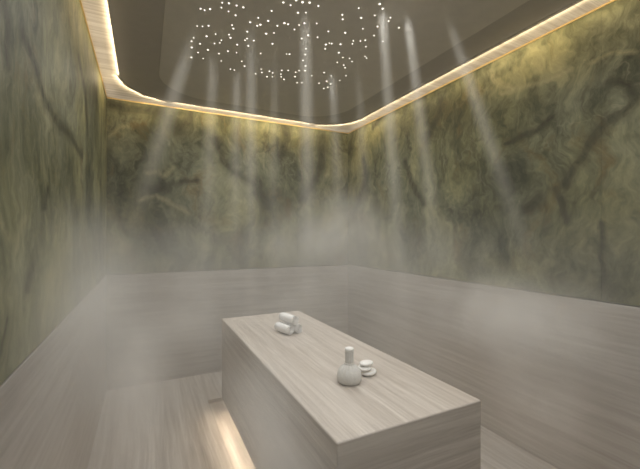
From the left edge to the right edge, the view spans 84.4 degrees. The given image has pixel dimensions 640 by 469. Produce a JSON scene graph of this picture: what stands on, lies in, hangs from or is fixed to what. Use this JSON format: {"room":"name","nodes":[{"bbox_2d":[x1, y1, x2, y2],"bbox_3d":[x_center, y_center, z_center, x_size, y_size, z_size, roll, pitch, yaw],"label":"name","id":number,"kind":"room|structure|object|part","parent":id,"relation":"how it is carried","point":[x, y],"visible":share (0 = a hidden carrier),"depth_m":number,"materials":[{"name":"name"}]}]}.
{"room":"spa","nodes":[
{"label":"spa","id":0,"kind":"room"},
{"bbox_2d":[0,0,106,384],"bbox_3d":[-0.914,-0.016,1.020,0.100,2.900,5.140,0,0,-26],"label":"wall","id":1,"kind":"structure","parent":0,"point":[53,100],"depth_m":1.25,"materials":[{"name":"stone"}]},
{"bbox_2d":[0,275,106,468],"bbox_3d":[-0.880,0.903,1.009,0.050,1.061,5.090,0,0,-26],"label":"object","id":2,"kind":"structure","parent":1,"relation":"attached to","point":[51,404],"depth_m":1.47,"materials":[{"name":"wood"}]},
{"bbox_2d":[107,98,348,274],"bbox_3d":[-0.832,-0.016,3.874,2.685,2.900,0.100,0,0,-26],"label":"wall","id":3,"kind":"structure","parent":0,"point":[187,190],"depth_m":3.71,"materials":[{"name":"stone"}]},
{"bbox_2d":[107,265,347,389],"bbox_3d":[-0.821,0.903,3.852,2.585,1.061,0.050,0,0,-26],"label":"wainscot","id":4,"kind":"structure","parent":3,"relation":"attached to","point":[164,326],"depth_m":3.58,"materials":[{"name":"wood"}]},
{"bbox_3d":[0.033,-0.462,4.275,0.680,1.656,0.050,0,0,-26],"label":"onyx panel","id":5,"kind":"part","parent":3,"relation":"part of","materials":[{"name":"green stone"}]},
{"bbox_2d":[87,371,557,468],"bbox_3d":[0.311,1.471,1.572,2.705,0.076,5.160,0,0,-26],"label":"floor","id":6,"kind":"structure","parent":0,"point":[185,422],"depth_m":2.55,"materials":[{"name":"wood"}]},
{"bbox_2d":[222,311,480,468],"bbox_3d":[-0.068,1.077,2.178,0.685,0.785,1.937,0,0,-26],"label":"massage table","id":7,"kind":"object","parent":6,"relation":"on","point":[283,395],"visible":1,"depth_m":1.56,"materials":[{"name":"wood"}]},
{"bbox_2d":[274,321,293,334],"bbox_3d":[-0.250,0.646,2.461,0.065,0.068,0.157,0,0,-40],"label":"rolled towel","id":8,"kind":"object","parent":7,"relation":"on","point":[286,328],"visible":1,"depth_m":2.42,"materials":[{"name":"white fabric"}]},
{"bbox_2d":[285,322,301,332],"bbox_3d":[-0.195,0.650,2.507,0.064,0.066,0.157,0,0,-40],"label":"rolled towel","id":9,"kind":"object","parent":7,"relation":"on","point":[298,327],"visible":0.48,"depth_m":2.45,"materials":[{"name":"white fabric"}]},
{"bbox_2d":[279,312,298,324],"bbox_3d":[-0.219,0.587,2.487,0.067,0.063,0.157,0,0,-40],"label":"rolled towel","id":10,"kind":"object","parent":9,"relation":"on","point":[292,319],"visible":1,"depth_m":2.44,"materials":[{"name":"white fabric"}]},
{"bbox_2d":[337,346,361,385],"bbox_3d":[0.136,0.603,1.642,0.115,0.162,0.115,0,0,-44],"label":"herbal compress","id":11,"kind":"object","parent":7,"relation":"on","point":[349,373],"visible":1,"depth_m":1.61,"materials":[{"name":"fabric"}]},
{"bbox_3d":[0.136,0.569,1.642,0.041,0.066,0.041,0,0,-44],"label":"handle","id":12,"kind":"part","parent":11,"relation":"part of","materials":[{"name":"fabric"}]},
{"bbox_3d":[0.136,0.529,1.642,0.042,0.015,0.042,0,0,-44],"label":"handle","id":13,"kind":"part","parent":11,"relation":"part of","materials":[{"name":"fabric"}]},
{"bbox_2d":[361,368,376,375],"bbox_3d":[0.238,0.671,1.735,0.094,0.025,0.076,0,0,-44],"label":"stone","id":14,"kind":"object","parent":7,"relation":"on","point":[372,371],"visible":0.55,"depth_m":1.70,"materials":[{"name":"beige stone"}]},
{"bbox_2d":[358,365,371,371],"bbox_3d":[0.220,0.649,1.729,0.069,0.021,0.081,0,0,12],"label":"stone","id":15,"kind":"object","parent":14,"relation":"on","point":[362,368],"visible":0.61,"depth_m":1.70,"materials":[{"name":"beige stone"}]},
{"bbox_2d":[359,360,372,366],"bbox_3d":[0.227,0.628,1.732,0.074,0.021,0.058,0,0,-32],"label":"stone","id":16,"kind":"object","parent":15,"relation":"on","point":[365,363],"visible":1,"depth_m":1.71,"materials":[{"name":"beige stone"}]},
{"bbox_2d":[109,0,576,123],"bbox_3d":[0.311,-1.312,1.572,2.685,0.088,5.140,0,0,-26],"label":"ceiling","id":17,"kind":"structure","parent":0,"point":[153,38],"depth_m":2.36,"materials":[{"name":"grey paint"}]},
{"bbox_2d":[348,0,639,305],"bbox_3d":[1.491,-0.016,2.214,0.100,2.900,5.140,0,0,-26],"label":"wall","id":18,"kind":"structure","parent":0,"point":[521,170],"depth_m":2.36,"materials":[{"name":"stone"}]},
{"bbox_2d":[79,0,615,133],"bbox_3d":[0.311,-1.272,1.572,2.585,0.004,5.040,0,0,-26],"label":"trim","id":19,"kind":"structure","parent":18,"relation":"attached to","point":[97,12],"depth_m":2.63,"materials":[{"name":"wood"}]},
{"bbox_2d":[348,265,639,468],"bbox_3d":[1.480,0.903,2.180,0.050,1.061,5.090,0,0,-26],"label":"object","id":20,"kind":"structure","parent":18,"relation":"attached to","point":[556,377],"depth_m":2.36,"materials":[{"name":"wood"}]},
{"bbox_3d":[2.098,-0.462,0.935,0.050,1.656,2.310,0,0,-26],"label":"onyx panel","id":21,"kind":"part","parent":18,"relation":"part of","materials":[{"name":"green stone"}]}
]}

